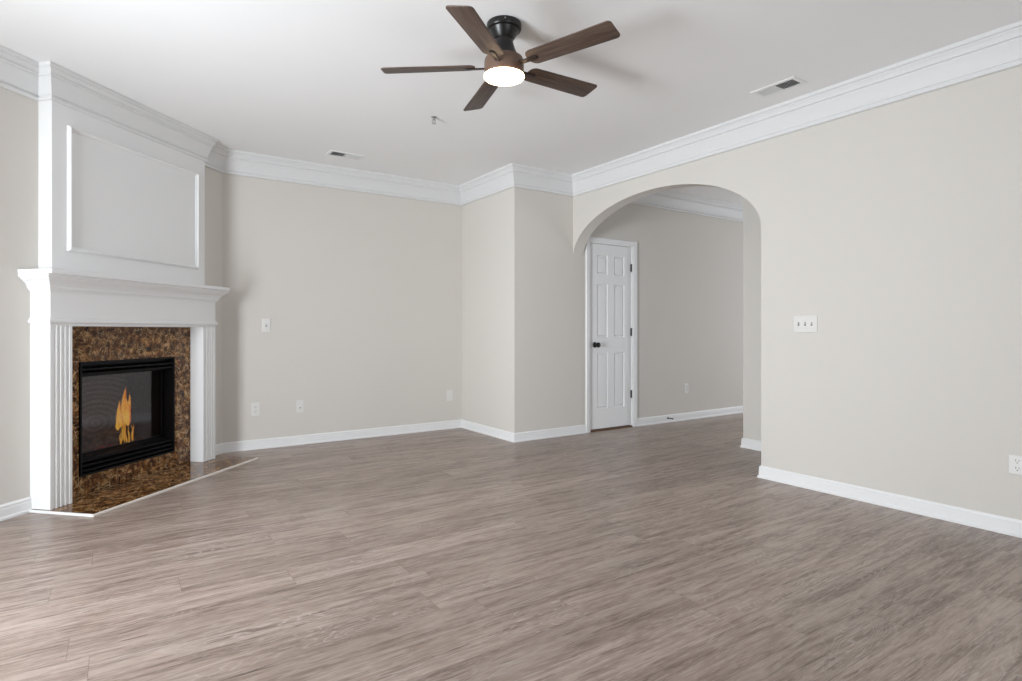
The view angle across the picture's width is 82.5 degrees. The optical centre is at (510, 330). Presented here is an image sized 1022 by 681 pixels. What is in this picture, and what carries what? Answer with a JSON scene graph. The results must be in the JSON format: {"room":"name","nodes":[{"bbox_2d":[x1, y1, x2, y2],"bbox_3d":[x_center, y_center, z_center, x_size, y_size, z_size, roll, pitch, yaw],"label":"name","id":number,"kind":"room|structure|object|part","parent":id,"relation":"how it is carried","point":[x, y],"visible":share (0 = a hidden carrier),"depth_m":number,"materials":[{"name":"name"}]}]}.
{"room":"empty living room","nodes":[
{"label":"empty living room","id":0,"kind":"room"},
{"bbox_2d":[0,87,221,504],"bbox_3d":[-2.968,-0.253,3.307,0.120,2.669,3.869,0,0,11],"label":"wall","id":1,"kind":"structure","parent":0,"point":[18,112],"depth_m":3.41,"materials":[{"name":"paint"}]},
{"bbox_2d":[0,497,31,520],"bbox_3d":[-3.061,1.038,2.461,0.020,0.088,2.072,0,0,11],"label":"baseboard","id":2,"kind":"structure","parent":1,"relation":"attached to","point":[16,508],"depth_m":3.38,"materials":[{"name":"paint"}]},
{"bbox_2d":[0,44,38,100],"bbox_3d":[-3.025,-1.488,2.480,0.085,0.200,2.123,0,0,11],"label":"crown molding","id":3,"kind":"structure","parent":1,"relation":"attached to","point":[19,73],"depth_m":3.38,"materials":[{"name":"paint"}]},
{"bbox_2d":[18,268,229,509],"bbox_3d":[-2.620,0.353,4.154,0.241,1.423,1.568,0,0,11],"label":"fireplace mantel","id":4,"kind":"object","parent":1,"relation":"attached to","point":[60,300],"visible":1,"depth_m":3.57,"materials":[{"name":"paint"}]},
{"bbox_3d":[-2.660,-0.059,4.163,0.160,0.038,1.450,0,0,11],"label":"bead moulding","id":5,"kind":"part","parent":4,"relation":"part of","materials":[{"name":"paint"}]},
{"bbox_3d":[-2.631,-0.283,4.157,0.218,0.094,1.566,0,0,11],"label":"cornice","id":6,"kind":"part","parent":4,"relation":"part of","materials":[{"name":"paint"}]},
{"bbox_2d":[18,268,229,290],"bbox_3d":[-2.622,-0.344,4.145,0.240,0.028,1.550,0,0,11],"label":"shelf","id":7,"kind":"object","parent":4,"relation":"attached to","point":[22,273],"depth_m":3.78,"materials":[{"name":"paint"}]},
{"bbox_2d":[38,61,217,284],"bbox_3d":[-2.658,-0.973,4.154,0.167,1.228,1.439,0,0,11],"label":"overmantel","id":8,"kind":"object","parent":4,"relation":"on","point":[121,180],"visible":0.96,"depth_m":3.94,"materials":[{"name":"paint"}]},
{"bbox_3d":[-2.658,-1.487,4.154,0.167,0.200,1.439,0,0,11],"label":"crown moulding","id":9,"kind":"part","parent":8,"relation":"part of","materials":[{"name":"paint"}]},
{"bbox_3d":[-2.631,-0.882,4.158,0.020,0.784,1.130,0,0,11],"label":"panel moulding","id":10,"kind":"part","parent":8,"relation":"part of","materials":[{"name":"paint"}]},
{"bbox_2d":[72,327,189,496],"bbox_3d":[-2.725,0.520,4.175,0.028,1.089,1.138,0,0,11],"label":"fireplace surround","id":11,"kind":"object","parent":1,"relation":"attached to","point":[89,344],"visible":0.72,"depth_m":4.16,"materials":[{"name":"brown stone"}]},
{"bbox_2d":[79,357,174,476],"bbox_3d":[-2.923,0.578,4.202,0.448,0.753,0.807,0,0,11],"label":"gas fireplace insert","id":12,"kind":"object","parent":11,"relation":"in","point":[127,407],"visible":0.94,"depth_m":4.37,"materials":[{"name":"black metal"}]},
{"bbox_3d":[-2.804,0.564,4.179,0.022,0.545,0.783,0,0,11],"label":"glass frame","id":13,"kind":"part","parent":12,"relation":"part of","materials":[{"name":"black glass"}]},
{"bbox_3d":[-2.761,0.883,4.171,0.007,0.107,0.783,0,0,11],"label":"plate","id":14,"kind":"part","parent":12,"relation":"part of","materials":[{"name":"black metal"}]},
{"bbox_3d":[-2.761,0.261,4.171,0.007,0.082,0.783,0,0,11],"label":"plate","id":15,"kind":"part","parent":12,"relation":"part of","materials":[{"name":"black metal"}]},
{"bbox_2d":[205,143,227,172],"bbox_3d":[-2.542,-1.488,4.969,0.085,0.200,0.343,0,0,11],"label":"crown molding","id":16,"kind":"structure","parent":1,"relation":"attached to","point":[216,158],"depth_m":5.02,"materials":[{"name":"paint"}]},
{"bbox_2d":[215,443,223,455],"bbox_3d":[-2.567,1.038,5.009,0.020,0.088,0.274,0,0,11],"label":"baseboard","id":17,"kind":"structure","parent":1,"relation":"attached to","point":[218,447],"depth_m":5.08,"materials":[{"name":"paint"}]},
{"bbox_2d":[222,173,461,442],"bbox_3d":[-1.610,-0.253,5.868,2.468,2.669,0.145,0,0,-34],"label":"wall","id":18,"kind":"structure","parent":0,"point":[360,293],"depth_m":5.70,"materials":[{"name":"paint"}]},
{"bbox_2d":[251,402,259,415],"bbox_3d":[-2.323,0.717,5.294,0.076,0.122,0.008,0,0,-34],"label":"wall outlet","id":19,"kind":"object","parent":18,"relation":"attached to","point":[255,407],"visible":1,"depth_m":5.29,"materials":[{"name":"white plastic"}]},
{"bbox_2d":[262,318,269,331],"bbox_3d":[-2.244,-0.046,5.342,0.072,0.125,0.016,0,0,-34],"label":"light switch","id":20,"kind":"object","parent":18,"relation":"attached to","point":[265,322],"visible":1,"depth_m":5.34,"materials":[{"name":"white plastic"}]},
{"bbox_2d":[296,400,303,412],"bbox_3d":[-1.996,0.722,5.510,0.072,0.120,0.016,0,0,-34],"label":"cable plate","id":21,"kind":"object","parent":18,"relation":"attached to","point":[299,403],"visible":1,"depth_m":5.51,"materials":[{"name":"white plastic"}]},
{"bbox_2d":[223,149,461,205],"bbox_3d":[-1.525,-1.488,5.787,2.418,0.200,0.085,0,0,-34],"label":"crown molding","id":22,"kind":"structure","parent":18,"relation":"attached to","point":[241,163],"depth_m":5.67,"materials":[{"name":"paint"}]},
{"bbox_2d":[223,419,461,452],"bbox_3d":[-1.543,1.038,5.814,2.418,0.088,0.020,0,0,-34],"label":"baseboard","id":23,"kind":"structure","parent":18,"relation":"attached to","point":[237,446],"depth_m":5.69,"materials":[{"name":"paint"}]},
{"bbox_2d":[446,390,452,400],"bbox_3d":[-0.674,0.717,6.408,0.078,0.122,0.007,0,0,-34],"label":"blank plate","id":24,"kind":"object","parent":18,"relation":"attached to","point":[449,393],"visible":1,"depth_m":6.40,"materials":[{"name":"white plastic"}]},
{"bbox_2d":[462,190,505,430],"bbox_3d":[-0.277,-0.253,6.230,0.145,2.669,1.037,0,0,-34],"label":"wall","id":25,"kind":"structure","parent":0,"point":[483,220],"depth_m":6.10,"materials":[{"name":"paint"}]},
{"bbox_2d":[459,163,513,205],"bbox_3d":[-0.268,-1.488,6.010,0.085,0.200,1.122,0,0,-34],"label":"crown molding","id":26,"kind":"structure","parent":25,"relation":"attached to","point":[501,179],"depth_m":5.96,"materials":[{"name":"paint"}]},
{"bbox_2d":[461,420,513,442],"bbox_3d":[-0.259,1.038,6.055,0.020,0.088,1.057,0,0,-34],"label":"baseboard","id":27,"kind":"structure","parent":25,"relation":"attached to","point":[494,432],"depth_m":6.00,"materials":[{"name":"paint"}]},
{"bbox_2d":[0,413,1021,680],"bbox_3d":[1.808,1.141,3.667,11.190,0.120,8.345,0,0,-34],"label":"floor","id":28,"kind":"structure","parent":0,"point":[655,552],"depth_m":2.59,"materials":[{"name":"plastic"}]},
{"bbox_2d":[29,456,257,516],"bbox_3d":[-2.488,1.073,4.168,0.454,0.015,1.545,0,0,11],"label":"hearth","id":29,"kind":"object","parent":28,"relation":"on","point":[94,503],"visible":0.99,"depth_m":3.95,"materials":[{"name":"brown stone"}]},
{"bbox_2d":[0,0,1021,204],"bbox_3d":[1.808,-1.685,3.667,11.190,0.196,8.345,0,0,-34],"label":"ceiling","id":30,"kind":"structure","parent":0,"point":[304,80],"depth_m":3.47,"materials":[{"name":"paint"}]},
{"bbox_2d":[325,150,363,159],"bbox_3d":[-1.501,-1.582,5.267,0.306,0.009,0.156,0,0,-34],"label":"ceiling vent","id":31,"kind":"object","parent":30,"relation":"in","point":[331,152],"visible":1,"depth_m":5.26,"materials":[{"name":"metal"}]},
{"bbox_2d":[381,5,619,110],"bbox_3d":[-0.008,-1.442,3.048,1.181,0.290,1.222,0,0,-34],"label":"ceiling fan","id":32,"kind":"object","parent":30,"relation":"attached to","point":[503,66],"visible":1,"depth_m":2.94,"materials":[{"name":"brown wood"}]},
{"bbox_3d":[-0.425,-1.350,3.014,0.479,0.007,0.128,-2,13,-1],"label":"blade","id":33,"kind":"part","parent":32,"relation":"part of","materials":[{"name":"brown wood"}]},
{"bbox_3d":[-0.150,-1.354,2.648,0.128,0.007,0.479,11,5,16],"label":"blade","id":34,"kind":"part","parent":32,"relation":"part of","materials":[{"name":"brown wood"}]},
{"bbox_3d":[-0.162,-1.368,3.388,0.128,0.007,0.479,-15,5,-18],"label":"blade","id":35,"kind":"part","parent":32,"relation":"part of","materials":[{"name":"brown wood"}]},
{"bbox_2d":[484,67,523,85],"bbox_3d":[-0.036,-1.308,3.020,0.211,0.023,0.211,0,0,-34],"label":"diffuser","id":36,"kind":"object","parent":32,"relation":"attached to","point":[498,76],"depth_m":2.98,"materials":[{"name":"white glass"}]},
{"bbox_3d":[0.275,-1.382,3.254,0.479,0.007,0.128,-3,-11,-37],"label":"blade","id":37,"kind":"part","parent":32,"relation":"part of","materials":[{"name":"brown wood"}]},
{"bbox_3d":[0.283,-1.373,2.796,0.479,0.007,0.128,-1,-11,35],"label":"blade","id":38,"kind":"part","parent":32,"relation":"part of","materials":[{"name":"brown wood"}]},
{"bbox_2d":[750,76,807,97],"bbox_3d":[1.744,-1.582,3.803,0.156,0.009,0.306,0,0,-34],"label":"ceiling vent","id":39,"kind":"object","parent":30,"relation":"in","point":[789,83],"visible":1,"depth_m":3.79,"materials":[{"name":"metal"}]},
{"bbox_2d":[506,187,742,432],"bbox_3d":[2.404,-0.271,7.326,5.817,2.705,0.145,0,0,-34],"label":"wall","id":40,"kind":"structure","parent":0,"point":[690,266],"depth_m":6.63,"materials":[{"name":"paint"}]},
{"bbox_2d":[512,163,572,196],"bbox_3d":[0.328,-1.488,5.786,0.822,0.200,0.085,0,0,-34],"label":"crown molding","id":41,"kind":"structure","parent":40,"relation":"attached to","point":[525,177],"depth_m":5.78,"materials":[{"name":"paint"}]},
{"bbox_2d":[514,425,586,442],"bbox_3d":[0.406,1.038,5.878,0.925,0.088,0.020,0,0,-34],"label":"baseboard","id":42,"kind":"structure","parent":40,"relation":"attached to","point":[579,429],"depth_m":5.86,"materials":[{"name":"paint"}]},
{"bbox_2d":[585,236,636,432],"bbox_3d":[1.075,0.043,6.395,0.758,2.076,0.199,0,0,-34],"label":"door","id":43,"kind":"structure","parent":40,"relation":"in","point":[610,264],"depth_m":6.36,"materials":[{"name":"paint"}]},
{"bbox_3d":[0.814,0.043,6.155,0.057,2.076,0.018,0,0,-34],"label":"casing","id":44,"kind":"part","parent":43,"relation":"part of","materials":[{"name":"paint"}]},
{"bbox_3d":[0.918,0.155,6.212,0.062,0.062,0.072,0,0,-34],"label":"knob","id":45,"kind":"part","parent":43,"relation":"part of","materials":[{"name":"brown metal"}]},
{"bbox_3d":[1.105,-0.966,6.351,0.758,0.057,0.018,0,0,-34],"label":"casing","id":46,"kind":"part","parent":43,"relation":"part of","materials":[{"name":"paint"}]},
{"bbox_3d":[1.395,0.043,6.547,0.057,2.076,0.018,0,0,-34],"label":"casing","id":47,"kind":"part","parent":43,"relation":"part of","materials":[{"name":"paint"}]},
{"bbox_2d":[591,425,631,431],"bbox_3d":[1.087,1.074,6.384,0.620,0.014,0.064,0,0,-34],"label":"trim","id":48,"kind":"structure","parent":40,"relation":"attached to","point":[624,426],"depth_m":6.36,"materials":[{"name":"brown wood"}]},
{"bbox_2d":[684,383,688,392],"bbox_3d":[2.122,0.702,7.044,0.075,0.118,0.008,0,0,-34],"label":"wall outlet","id":49,"kind":"object","parent":40,"relation":"attached to","point":[686,386],"visible":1,"depth_m":7.04,"materials":[{"name":"white plastic"}]},
{"bbox_2d":[631,190,742,221],"bbox_3d":[2.830,-1.524,7.475,4.944,0.200,0.085,0,0,-34],"label":"crown molding","id":50,"kind":"structure","parent":40,"relation":"attached to","point":[667,199],"depth_m":7.06,"materials":[{"name":"paint"}]},
{"bbox_2d":[637,406,742,426],"bbox_3d":[3.139,1.038,7.723,4.154,0.088,0.020,0,0,-34],"label":"baseboard","id":51,"kind":"structure","parent":40,"relation":"attached to","point":[644,421],"depth_m":7.05,"materials":[{"name":"paint"}]},
{"bbox_2d":[743,197,760,440],"bbox_3d":[3.671,-0.271,3.240,0.128,2.705,5.263,0,0,-34],"label":"wall","id":52,"kind":"structure","parent":0,"point":[751,219],"depth_m":5.32,"materials":[{"name":"paint"}]},
{"bbox_2d":[740,438,760,450],"bbox_3d":[3.605,1.038,3.207,0.020,0.088,5.283,0,0,-34],"label":"baseboard","id":53,"kind":"structure","parent":52,"relation":"attached to","point":[752,444],"depth_m":5.30,"materials":[{"name":"paint"}]},
{"bbox_2d":[573,65,1021,519],"bbox_3d":[2.563,-0.253,3.332,0.136,2.669,6.655,0,0,-34],"label":"wall","id":54,"kind":"structure","parent":0,"point":[897,226],"depth_m":3.56,"materials":[{"name":"paint"}]},
{"bbox_2d":[572,20,1021,196],"bbox_3d":[2.471,-1.488,3.270,0.085,0.200,6.655,0,0,-34],"label":"crown molding","id":55,"kind":"structure","parent":54,"relation":"attached to","point":[1000,49],"depth_m":3.81,"materials":[{"name":"paint"}]},
{"bbox_2d":[794,315,816,331],"bbox_3d":[2.018,-0.044,4.002,0.016,0.115,0.165,0,0,-34],"label":"light switch","id":56,"kind":"object","parent":54,"relation":"attached to","point":[808,323],"visible":1,"depth_m":4.00,"materials":[{"name":"white plastic"}]},
{"bbox_2d":[757,466,1021,537],"bbox_3d":[3.090,1.038,2.411,0.020,0.088,4.540,0,0,-34],"label":"baseboard","id":57,"kind":"structure","parent":54,"relation":"attached to","point":[977,519],"depth_m":3.50,"materials":[{"name":"paint"}]},
{"bbox_2d":[1009,454,1021,474],"bbox_3d":[2.660,0.708,3.058,0.008,0.100,0.075,0,0,-34],"label":"wall outlet","id":58,"kind":"object","parent":54,"relation":"attached to","point":[1015,462],"visible":1,"depth_m":3.06,"materials":[{"name":"white plastic"}]},
{"bbox_2d":[1013,466,1021,471],"bbox_3d":[2.658,0.727,3.057,0.003,0.027,0.034,0,0,-34],"label":"receptacle","id":59,"kind":"object","parent":58,"relation":"attached to","point":[1015,468],"depth_m":3.06,"materials":[{"name":"white plastic"}]},
{"bbox_2d":[1013,459,1021,463],"bbox_3d":[2.658,0.688,3.057,0.003,0.027,0.034,0,0,-34],"label":"receptacle","id":60,"kind":"object","parent":58,"relation":"attached to","point":[1015,461],"depth_m":3.06,"materials":[{"name":"white plastic"}]}
]}

